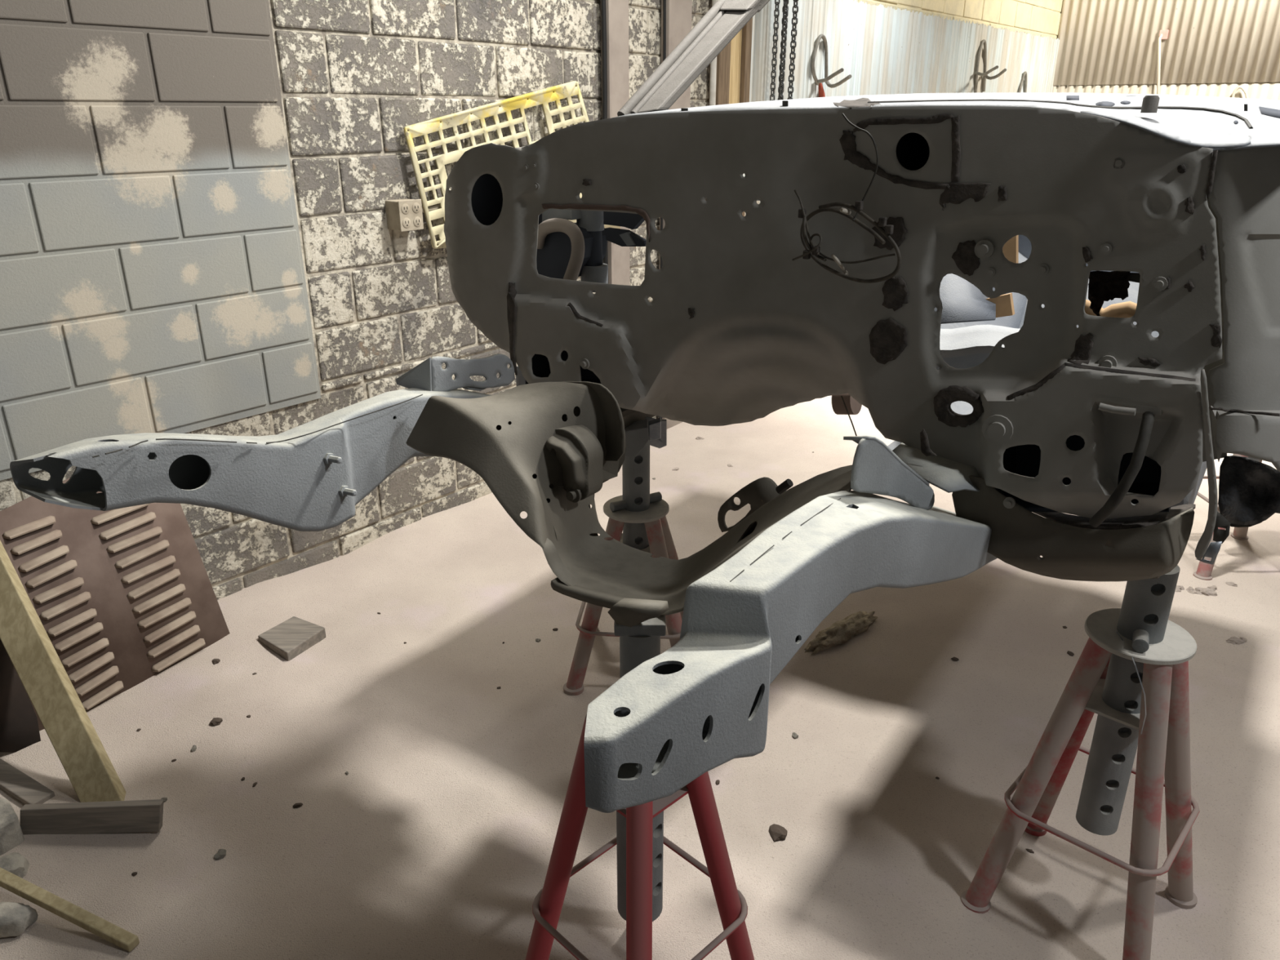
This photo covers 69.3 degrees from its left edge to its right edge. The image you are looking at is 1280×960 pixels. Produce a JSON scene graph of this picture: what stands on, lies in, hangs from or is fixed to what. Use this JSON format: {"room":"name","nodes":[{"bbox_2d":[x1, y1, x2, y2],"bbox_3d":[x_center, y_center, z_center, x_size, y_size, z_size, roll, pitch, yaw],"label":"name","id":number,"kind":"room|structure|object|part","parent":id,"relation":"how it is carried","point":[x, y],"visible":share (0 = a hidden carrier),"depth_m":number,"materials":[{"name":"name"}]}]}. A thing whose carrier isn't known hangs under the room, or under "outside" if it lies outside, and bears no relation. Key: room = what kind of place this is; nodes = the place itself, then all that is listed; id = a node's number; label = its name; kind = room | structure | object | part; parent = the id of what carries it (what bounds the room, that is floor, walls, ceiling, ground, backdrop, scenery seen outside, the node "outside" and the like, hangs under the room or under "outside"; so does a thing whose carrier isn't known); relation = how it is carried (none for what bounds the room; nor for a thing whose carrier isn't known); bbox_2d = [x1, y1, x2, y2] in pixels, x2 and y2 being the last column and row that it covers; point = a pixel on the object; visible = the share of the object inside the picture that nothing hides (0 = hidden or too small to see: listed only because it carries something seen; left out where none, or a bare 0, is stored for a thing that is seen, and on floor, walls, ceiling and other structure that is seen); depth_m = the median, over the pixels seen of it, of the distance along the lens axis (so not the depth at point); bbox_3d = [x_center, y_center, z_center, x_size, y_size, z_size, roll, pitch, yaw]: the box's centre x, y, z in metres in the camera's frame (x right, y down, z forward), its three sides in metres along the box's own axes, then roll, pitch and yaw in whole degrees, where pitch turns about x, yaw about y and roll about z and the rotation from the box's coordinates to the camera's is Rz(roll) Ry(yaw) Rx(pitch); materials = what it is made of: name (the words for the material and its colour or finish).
{"room":"auto repair garage","nodes":[
{"label":"auto repair garage","id":0,"kind":"room"},
{"bbox_2d":[0,0,1062,599],"bbox_3d":[0.309,-2.649,4.806,0.231,5.200,12.098,16,27,35],"label":"wall","id":1,"kind":"structure","parent":0,"point":[153,277],"depth_m":3.26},
{"bbox_2d":[385,198,423,231],"bbox_3d":[-0.917,-1.032,3.599,0.098,0.114,0.110,16,27,35],"label":"outlet box","id":2,"kind":"object","parent":1,"relation":"attached to","point":[402,215],"visible":1,"depth_m":3.57,"materials":[{"name":"paint"}]},
{"bbox_2d":[401,204,409,213],"bbox_3d":[-0.898,-1.038,3.544,0.004,0.038,0.038,16,27,35],"label":"socket","id":3,"kind":"object","parent":2,"relation":"attached to","point":[405,207],"depth_m":3.54,"materials":[{"name":"beige plastic"}]},
{"bbox_2d":[402,217,410,227],"bbox_3d":[-0.898,-0.989,3.563,0.004,0.038,0.038,16,27,35],"label":"socket","id":4,"kind":"object","parent":2,"relation":"attached to","point":[406,221],"depth_m":3.56,"materials":[{"name":"beige plastic"}]},
{"bbox_3d":[-0.884,-1.022,3.574,0.004,0.114,0.110,16,27,35],"label":"plate","id":5,"kind":"part","parent":2,"relation":"part of","materials":[{"name":"paint"}]},
{"bbox_2d":[412,202,420,213],"bbox_3d":[-0.865,-1.053,3.582,0.004,0.038,0.038,16,27,35],"label":"socket","id":6,"kind":"object","parent":2,"relation":"attached to","point":[415,206],"depth_m":3.58,"materials":[{"name":"beige plastic"}]},
{"bbox_2d":[413,216,421,226],"bbox_3d":[-0.865,-1.004,3.601,0.004,0.038,0.038,16,27,35],"label":"socket","id":7,"kind":"object","parent":2,"relation":"attached to","point":[416,220],"depth_m":3.60,"materials":[{"name":"beige plastic"}]},
{"bbox_2d":[422,204,439,213],"bbox_3d":[-0.776,-1.111,3.769,0.029,0.026,0.371,16,27,34],"label":"conduit","id":8,"kind":"object","parent":2,"relation":"attached to","point":[435,206],"visible":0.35,"depth_m":3.69,"materials":[{"name":"paint"}]},
{"bbox_2d":[403,80,620,248],"bbox_3d":[-0.499,-1.367,4.006,0.048,0.677,1.231,17,27,36],"label":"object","id":9,"kind":"object","parent":1,"relation":"attached to","point":[544,96],"visible":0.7,"depth_m":3.74,"materials":[{"name":"yellow paint"}]},
{"bbox_2d":[600,0,630,285],"bbox_3d":[-0.102,-2.462,4.136,0.050,5.050,0.187,16,27,35],"label":"wall post","id":10,"kind":"object","parent":1,"relation":"attached to","point":[616,11],"visible":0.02,"depth_m":4.36,"materials":[{"name":"metal"}]},
{"bbox_2d":[600,0,608,264],"bbox_3d":[-0.167,-2.089,4.186,0.022,4.180,0.034,16,27,35],"label":"power cable","id":11,"kind":"object","parent":10,"relation":"attached to","point":[602,2],"visible":0.23,"depth_m":4.26,"materials":[{"name":"black plastic"}]},
{"bbox_3d":[-0.114,-2.467,4.148,0.014,5.050,0.183,16,27,35],"label":"plate","id":12,"kind":"part","parent":10,"relation":"part of","materials":[{"name":"paint"}]},
{"bbox_2d":[657,0,692,428],"bbox_3d":[0.197,-2.601,4.483,0.050,5.050,0.239,16,27,35],"label":"wall post","id":13,"kind":"object","parent":1,"relation":"attached to","point":[678,12],"visible":0.02,"depth_m":4.63,"materials":[{"name":"metal"}]},
{"bbox_2d":[660,0,666,419],"bbox_3d":[0.117,-2.223,4.523,0.014,4.180,0.026,16,27,35],"label":"power cable","id":14,"kind":"object","parent":13,"relation":"attached to","point":[664,1],"visible":0.1,"depth_m":4.54,"materials":[{"name":"black plastic"}]},
{"bbox_2d":[709,0,717,106],"bbox_3d":[0.387,-2.343,4.822,0.034,4.180,0.034,0,22,0],"label":"conduit","id":15,"kind":"object","parent":1,"relation":"attached to","point":[713,64],"visible":0.12,"depth_m":4.90,"materials":[{"name":"white metal"}]},
{"bbox_2d":[706,0,730,200],"bbox_3d":[0.422,-2.714,4.767,0.080,5.050,0.105,16,27,35],"label":"trim","id":16,"kind":"structure","parent":1,"relation":"attached to","point":[723,58],"depth_m":4.95,"materials":[{"name":"brown wood"}]},
{"bbox_2d":[728,29,742,103],"bbox_3d":[0.490,-2.750,4.858,0.065,5.050,0.124,16,27,35],"label":"trim","id":17,"kind":"structure","parent":1,"relation":"attached to","point":[735,43],"depth_m":5.04,"materials":[{"name":"beige wood"}]},
{"bbox_2d":[739,17,752,216],"bbox_3d":[0.558,-2.774,4.919,0.090,5.050,0.060,16,27,35],"label":"trim","id":18,"kind":"structure","parent":1,"relation":"attached to","point":[746,45],"depth_m":5.08,"materials":[{"name":"brown wood"}]},
{"bbox_2d":[769,0,780,100],"bbox_3d":[0.755,-2.608,5.103,0.029,1.044,0.029,-3,22,-6],"label":"hanging chain","id":19,"kind":"object","parent":1,"relation":"hanging from","point":[776,3],"visible":0.9,"depth_m":5.18,"materials":[{"name":"metal"}]},
{"bbox_2d":[777,0,788,100],"bbox_3d":[0.811,-2.629,5.171,0.034,1.055,0.033,-2,22,-6],"label":"hanging chain","id":20,"kind":"object","parent":1,"relation":"hanging from","point":[786,1],"visible":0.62,"depth_m":5.25,"materials":[{"name":"metal"}]},
{"bbox_2d":[786,0,798,99],"bbox_3d":[0.868,-2.632,5.178,0.034,1.055,0.033,-2,22,-6],"label":"hanging chain","id":21,"kind":"object","parent":1,"relation":"hanging from","point":[796,6],"visible":0.91,"depth_m":5.25,"materials":[{"name":"metal"}]},
{"bbox_2d":[811,34,851,88],"bbox_3d":[1.142,-2.520,5.559,0.164,0.306,0.448,-4,22,-11],"label":"wall hook","id":22,"kind":"object","parent":1,"relation":"attached to","point":[823,37],"visible":1,"depth_m":5.63,"materials":[{"name":"metal"}]},
{"bbox_2d":[818,83,825,97],"bbox_3d":[1.139,-2.388,5.786,0.050,0.211,0.088,9,23,20],"label":"rag","id":23,"kind":"object","parent":22,"relation":"hanging from","point":[821,92],"visible":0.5,"depth_m":5.76,"materials":[{"name":"red fabric"}]},
{"bbox_2d":[973,39,1006,93],"bbox_3d":[2.838,-3.355,7.493,0.180,0.405,0.625,0,22,0],"label":"wall hook","id":24,"kind":"object","parent":1,"relation":"attached to","point":[984,73],"visible":1,"depth_m":7.61,"materials":[{"name":"metal"}]},
{"bbox_2d":[1017,71,1026,92],"bbox_3d":[3.539,-3.650,8.546,0.024,0.224,0.203,16,27,35],"label":"wall hook","id":25,"kind":"object","parent":1,"relation":"attached to","point":[1024,74],"visible":0.67,"depth_m":8.50,"materials":[{"name":"metal"}]},
{"bbox_2d":[0,302,1279,959],"bbox_3d":[2.393,-0.758,6.491,13.185,0.086,12.220,0,22,0],"label":"floor","id":26,"kind":"structure","parent":0,"point":[436,842],"depth_m":2.58,"materials":[{"name":"beige concrete"}]},
{"bbox_2d":[0,797,24,855],"bbox_3d":[-1.655,0.874,2.359,0.214,0.110,0.100,20,29,41],"label":"rock","id":27,"kind":"object","parent":26,"relation":"on","point":[11,836],"visible":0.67,"depth_m":2.31,"materials":[{"name":"grey stone"}]},
{"bbox_2d":[0,852,29,878],"bbox_3d":[-1.536,0.948,2.240,0.098,0.066,0.072,-10,24,-23],"label":"chunk","id":28,"kind":"object","parent":26,"relation":"on","point":[15,863],"visible":0.75,"depth_m":2.23,"materials":[{"name":"grey stone"}]},
{"bbox_2d":[0,902,38,937],"bbox_3d":[-1.430,0.993,2.097,0.102,0.061,0.075,0,22,0],"label":"chunk","id":29,"kind":"object","parent":26,"relation":"on","point":[15,917],"visible":1,"depth_m":2.08,"materials":[{"name":"grey stone"}]},
{"bbox_2d":[0,639,40,752],"bbox_3d":[-1.808,0.602,2.572,0.053,0.441,0.182,19,28,39],"label":"sheet","id":30,"kind":"object","parent":26,"relation":"on","point":[19,725],"visible":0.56,"depth_m":2.62,"materials":[{"name":"brown paint"}]},
{"bbox_2d":[0,758,55,804],"bbox_3d":[-1.734,0.822,2.545,0.326,0.030,0.060,12,25,27],"label":"stick","id":31,"kind":"object","parent":26,"relation":"on","point":[13,781],"visible":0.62,"depth_m":2.51,"materials":[{"name":"grey wood"}]},
{"bbox_2d":[0,540,125,802],"bbox_3d":[-1.713,0.418,2.563,0.838,0.890,0.099,17,28,37],"label":"wood beam","id":32,"kind":"structure","parent":26,"relation":"on","point":[60,709],"depth_m":2.52,"materials":[{"name":"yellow wood"}]},
{"bbox_2d":[0,867,139,951],"bbox_3d":[-1.327,0.966,2.104,0.450,0.084,0.028,8,23,19],"label":"stick","id":33,"kind":"object","parent":26,"relation":"on","point":[108,931],"visible":1,"depth_m":2.08,"materials":[{"name":"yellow wood"}]},
{"bbox_2d":[20,799,163,835],"bbox_3d":[-1.399,0.863,2.364,0.366,0.087,0.022,-1,22,-2],"label":"plank","id":34,"kind":"object","parent":26,"relation":"on","point":[135,815],"visible":0.89,"depth_m":2.35,"materials":[{"name":"grey wood"}]},
{"bbox_2d":[0,477,230,730],"bbox_3d":[-1.725,0.366,2.814,0.215,0.696,0.849,12,25,28],"label":"louvered panel","id":35,"kind":"object","parent":26,"relation":"on","point":[122,597],"visible":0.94,"depth_m":2.91,"materials":[{"name":"brown metal"}]},
{"bbox_2d":[191,745,196,751],"bbox_3d":[-1.298,0.781,2.694,0.015,0.013,0.028,-5,22,-13],"label":"crumb","id":36,"kind":"object","parent":26,"relation":"on","point":[193,748],"visible":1,"depth_m":2.69,"materials":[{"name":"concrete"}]},
{"bbox_2d":[209,717,222,725],"bbox_3d":[-1.277,0.728,2.789,0.036,0.020,0.033,-15,26,-34],"label":"crumb","id":37,"kind":"object","parent":26,"relation":"on","point":[215,721],"visible":1,"depth_m":2.78,"materials":[{"name":"stone"}]},
{"bbox_2d":[212,658,220,663],"bbox_3d":[-1.413,0.604,3.086,0.027,0.015,0.025,19,28,39],"label":"crumb","id":38,"kind":"object","parent":26,"relation":"on","point":[214,660],"visible":1,"depth_m":3.08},
{"bbox_2d":[213,848,226,859],"bbox_3d":[-1.050,0.939,2.317,0.028,0.017,0.032,-7,23,-16],"label":"crumb","id":39,"kind":"object","parent":26,"relation":"on","point":[221,853],"visible":1,"depth_m":2.31,"materials":[{"name":"stone"}]},
{"bbox_2d":[257,616,325,661],"bbox_3d":[-1.213,0.554,3.222,0.177,0.045,0.180,12,25,28],"label":"scrap","id":40,"kind":"object","parent":26,"relation":"on","point":[294,636],"visible":0.91,"depth_m":3.20,"materials":[{"name":"beige wood"}]},
{"bbox_2d":[293,802,302,808],"bbox_3d":[-0.909,0.864,2.460,0.026,0.010,0.016,-10,24,-23],"label":"crumb","id":41,"kind":"object","parent":26,"relation":"on","point":[296,805],"visible":1,"depth_m":2.46,"materials":[{"name":"brown stone"}]},
{"bbox_2d":[563,416,683,695],"bbox_3d":[-0.012,0.213,2.970,0.436,0.921,0.437,2,22,5],"label":"jack stand","id":42,"kind":"object","parent":26,"relation":"on","point":[640,514],"depth_m":2.88,"materials":[{"name":"red paint"}]},
{"bbox_3d":[-0.144,0.404,2.927,0.247,0.599,0.050,-17,27,-37],"label":"leg","id":43,"kind":"part","parent":42,"relation":"part of","materials":[{"name":"red paint"}]},
{"bbox_3d":[-0.012,0.208,2.968,0.154,0.006,0.154,2,22,5],"label":"plate","id":44,"kind":"part","parent":42,"relation":"part of","materials":[{"name":"metal"}]},
{"bbox_3d":[-0.012,0.178,2.956,0.086,0.680,0.086,0,22,0],"label":"post","id":45,"kind":"part","parent":42,"relation":"part of","materials":[{"name":"metal"}]},
{"bbox_3d":[-0.012,0.089,2.921,0.208,0.012,0.208,0,22,0],"label":"plate","id":46,"kind":"part","parent":42,"relation":"part of","materials":[{"name":"metal"}]},
{"bbox_3d":[0.001,-0.147,2.821,0.164,0.141,0.130,0,22,0],"label":"support bracket","id":47,"kind":"part","parent":42,"relation":"part of","materials":[{"name":"grey metal"}]},
{"bbox_3d":[0.099,0.412,2.907,0.051,0.598,0.247,-17,27,-37],"label":"leg","id":48,"kind":"part","parent":42,"relation":"part of","materials":[{"name":"red paint"}]},
{"bbox_3d":[0.120,0.321,3.133,0.247,0.599,0.050,-17,27,-37],"label":"leg","id":49,"kind":"part","parent":42,"relation":"part of","materials":[{"name":"red paint"}]},
{"bbox_2d":[524,614,754,959],"bbox_3d":[0.000,0.680,1.708,0.400,0.982,0.399,-20,29,-41],"label":"jack stand","id":50,"kind":"object","parent":26,"relation":"on","point":[640,839],"visible":0.51,"depth_m":1.67,"materials":[{"name":"red paint"}]},
{"bbox_3d":[-0.161,0.772,1.747,0.219,0.781,0.045,0,22,0],"label":"leg","id":51,"kind":"part","parent":50,"relation":"part of","materials":[{"name":"red paint"}]},
{"bbox_3d":[-0.001,0.833,1.596,0.046,0.781,0.219,0,22,0],"label":"leg","id":52,"kind":"part","parent":50,"relation":"part of","materials":[{"name":"red paint"}]},
{"bbox_3d":[0.000,0.527,1.647,0.086,0.610,0.086,0,22,0],"label":"post","id":53,"kind":"part","parent":50,"relation":"part of","materials":[{"name":"metal"}]},
{"bbox_2d":[9,0,1279,813],"bbox_3d":[0.466,-0.494,2.048,1.940,1.190,2.942,14,26,31],"label":"car","id":54,"kind":"object","parent":50,"relation":"on","point":[890,259],"visible":1,"depth_m":1.62,"materials":[{"name":"metal"}]},
{"bbox_3d":[-0.512,-0.036,1.814,0.102,0.396,1.205,15,26,32],"label":"frame rail","id":55,"kind":"part","parent":54,"relation":"part of","materials":[{"name":"metal"}]},
{"bbox_3d":[0.107,-0.483,3.209,0.100,0.140,1.500,15,26,32],"label":"door sill","id":56,"kind":"part","parent":54,"relation":"part of","materials":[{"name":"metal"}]},
{"bbox_3d":[-0.003,0.211,1.486,0.100,0.053,0.030,15,26,32],"label":"plate","id":57,"kind":"part","parent":54,"relation":"part of","materials":[{"name":"metal"}]},
{"bbox_3d":[0.209,0.051,1.774,0.132,0.134,0.008,15,26,32],"label":"shackle plate","id":58,"kind":"part","parent":54,"relation":"part of","materials":[{"name":"metal"}]},
{"bbox_3d":[0.305,0.170,1.340,0.154,0.295,1.135,15,26,32],"label":"frame rail","id":59,"kind":"part","parent":54,"relation":"part of","materials":[{"name":"metal"}]},
{"bbox_2d":[892,442,979,493],"bbox_3d":[0.534,-0.005,1.701,0.174,0.112,0.221,19,29,40],"label":"metal bracket","id":60,"kind":"object","parent":54,"relation":"attached to","point":[949,467],"depth_m":1.69,"materials":[{"name":"metal"}]},
{"bbox_3d":[0.465,-0.694,1.768,1.446,0.088,0.341,15,26,32],"label":"cowl panel","id":61,"kind":"part","parent":54,"relation":"part of","materials":[{"name":"metal"}]},
{"bbox_3d":[0.754,-0.448,2.152,0.206,0.136,0.211,0,22,0],"label":"kick panel","id":62,"kind":"part","parent":54,"relation":"part of","materials":[{"name":"metal"}]},
{"bbox_3d":[1.418,-0.143,2.357,0.100,0.140,1.500,15,26,32],"label":"door sill","id":63,"kind":"part","parent":54,"relation":"part of","materials":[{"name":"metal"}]},
{"bbox_3d":[0.976,-0.228,1.405,0.280,0.530,0.086,1,22,3],"label":"hinge pillar panel","id":64,"kind":"part","parent":54,"relation":"part of","materials":[{"name":"metal"}]},
{"bbox_3d":[0.000,0.548,1.656,0.141,0.006,0.141,-20,29,-41],"label":"plate","id":65,"kind":"part","parent":50,"relation":"part of","materials":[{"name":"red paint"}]},
{"bbox_3d":[0.161,0.773,1.744,0.219,0.781,0.045,0,22,0],"label":"leg","id":66,"kind":"part","parent":50,"relation":"part of","materials":[{"name":"red paint"}]},
{"bbox_2d":[671,466,679,471],"bbox_3d":[0.185,-0.054,4.775,0.028,0.021,0.051,14,26,31],"label":"clump","id":67,"kind":"object","parent":26,"relation":"on","point":[675,468],"visible":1,"depth_m":4.76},
{"bbox_2d":[695,436,704,439],"bbox_3d":[0.340,-0.234,5.228,0.056,0.024,0.036,7,23,17],"label":"clump","id":68,"kind":"object","parent":26,"relation":"on","point":[697,437],"visible":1,"depth_m":5.22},
{"bbox_2d":[768,823,787,840],"bbox_3d":[0.353,0.898,2.362,0.048,0.023,0.054,-7,23,-17],"label":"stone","id":69,"kind":"object","parent":26,"relation":"on","point":[777,832],"visible":1,"depth_m":2.35,"materials":[{"name":"stone"}]},
{"bbox_2d":[791,732,798,738],"bbox_3d":[0.458,0.757,2.739,0.018,0.013,0.024,-7,23,-17],"label":"crumb","id":70,"kind":"object","parent":26,"relation":"on","point":[794,735],"visible":1,"depth_m":2.73,"materials":[{"name":"stone"}]},
{"bbox_2d":[804,610,877,655],"bbox_3d":[0.708,0.532,3.248,0.394,0.077,0.098,-15,26,-33],"label":"crumpled cloth","id":71,"kind":"object","parent":26,"relation":"on","point":[840,632],"visible":0.99,"depth_m":3.21,"materials":[{"name":"brown fabric"}]},
{"bbox_2d":[951,657,959,661],"bbox_3d":[1.058,0.603,3.111,0.026,0.012,0.021,3,22,8],"label":"crumb","id":72,"kind":"object","parent":26,"relation":"on","point":[954,659],"visible":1,"depth_m":3.10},
{"bbox_2d":[1026,848,1034,853],"bbox_3d":[0.976,0.929,2.318,0.022,0.009,0.011,15,26,32],"label":"crumb","id":73,"kind":"object","parent":26,"relation":"on","point":[1030,851],"visible":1,"depth_m":2.31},
{"bbox_2d":[1066,650,1074,656],"bbox_3d":[1.467,0.593,3.156,0.023,0.013,0.023,17,27,36],"label":"crumb","id":74,"kind":"object","parent":26,"relation":"on","point":[1070,653],"visible":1,"depth_m":3.15,"materials":[{"name":"stone"}]},
{"bbox_2d":[960,564,1199,959],"bbox_3d":[1.030,0.594,2.018,0.412,0.914,0.413,19,29,39],"label":"jack stand","id":75,"kind":"object","parent":26,"relation":"on","point":[1131,670],"visible":0.97,"depth_m":1.95,"materials":[{"name":"red paint"}]},
{"bbox_3d":[0.868,0.670,2.043,0.229,0.753,0.056,0,22,0],"label":"leg","id":76,"kind":"part","parent":75,"relation":"part of","materials":[{"name":"red paint"}]},
{"bbox_3d":[1.024,0.608,2.199,0.051,0.753,0.228,-1,22,-2],"label":"leg","id":77,"kind":"part","parent":75,"relation":"part of","materials":[{"name":"red paint"}]},
{"bbox_3d":[1.030,0.474,1.971,0.149,0.006,0.149,19,29,39],"label":"plate","id":78,"kind":"part","parent":75,"relation":"part of","materials":[{"name":"metal"}]},
{"bbox_3d":[1.030,0.470,1.969,0.086,0.648,0.086,0,22,0],"label":"post","id":79,"kind":"part","parent":75,"relation":"part of","materials":[{"name":"metal"}]},
{"bbox_3d":[1.030,0.321,1.909,0.206,0.012,0.206,0,22,0],"label":"plate","id":80,"kind":"part","parent":75,"relation":"part of","materials":[{"name":"metal"}]},
{"bbox_3d":[1.036,0.729,1.897,0.051,0.753,0.228,-1,22,-2],"label":"leg","id":81,"kind":"part","parent":75,"relation":"part of","materials":[{"name":"red paint"}]},
{"bbox_3d":[1.192,0.666,2.054,0.229,0.753,0.051,-1,22,-2],"label":"leg","id":82,"kind":"part","parent":75,"relation":"part of","materials":[{"name":"red paint"}]},
{"bbox_2d":[1174,585,1184,591],"bbox_3d":[2.072,0.423,3.591,0.080,0.034,0.051,0,22,0],"label":"clump","id":83,"kind":"object","parent":26,"relation":"on","point":[1179,588],"visible":0.4,"depth_m":3.58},
{"bbox_2d":[1186,586,1196,594],"bbox_3d":[2.126,0.428,3.567,0.036,0.024,0.056,6,22,14],"label":"clump","id":84,"kind":"object","parent":26,"relation":"on","point":[1189,589],"visible":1,"depth_m":3.56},
{"bbox_2d":[1195,586,1217,595],"bbox_3d":[2.168,0.434,3.539,0.085,0.035,0.048,13,25,29],"label":"clump","id":85,"kind":"object","parent":26,"relation":"on","point":[1202,591],"visible":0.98,"depth_m":3.53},
{"bbox_2d":[1207,585,1217,591],"bbox_3d":[2.210,0.419,3.577,0.052,0.022,0.033,-19,29,-40],"label":"clump","id":86,"kind":"object","parent":26,"relation":"on","point":[1214,588],"visible":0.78,"depth_m":3.57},
{"bbox_2d":[1193,453,1262,580],"bbox_3d":[2.420,-0.085,3.691,0.434,0.937,0.434,0,22,0],"label":"jack stand","id":87,"kind":"object","parent":26,"relation":"on","point":[1204,571],"visible":0.09,"depth_m":3.67,"materials":[{"name":"red paint"}]},
{"bbox_3d":[2.541,-0.038,3.840,0.244,0.739,0.051,-20,29,-41],"label":"leg","id":88,"kind":"part","parent":87,"relation":"part of","materials":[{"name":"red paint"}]},
{"bbox_2d":[1225,582,1237,586],"bbox_3d":[2.313,0.409,3.621,0.032,0.022,0.051,-11,24,-26],"label":"clump","id":89,"kind":"object","parent":26,"relation":"on","point":[1232,584],"visible":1,"depth_m":3.61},
{"bbox_2d":[1225,636,1244,644],"bbox_3d":[2.069,0.563,3.224,0.068,0.028,0.038,-5,22,-12],"label":"clump","id":90,"kind":"object","parent":26,"relation":"on","point":[1233,640],"visible":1,"depth_m":3.21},
{"bbox_2d":[1053,0,1279,100],"bbox_3d":[6.823,-3.601,7.196,7.200,5.200,0.216,16,27,35],"label":"corrugated metal panel","id":91,"kind":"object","parent":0,"point":[1211,47],"depth_m":8.55,"materials":[{"name":"beige paint"}]},
{"bbox_2d":[1156,29,1168,94],"bbox_3d":[4.851,-3.820,8.637,0.126,0.687,0.069,17,27,35],"label":"pipe","id":92,"kind":"object","parent":91,"relation":"attached to","point":[1163,34],"visible":0.97,"depth_m":8.58,"materials":[{"name":"white metal"}]},
{"bbox_2d":[1231,85,1248,98],"bbox_3d":[5.385,-3.466,8.289,0.140,0.120,0.024,16,27,35],"label":"loop","id":93,"kind":"object","parent":91,"relation":"attached to","point":[1242,87],"visible":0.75,"depth_m":8.27,"materials":[{"name":"beige paint"}]}
]}

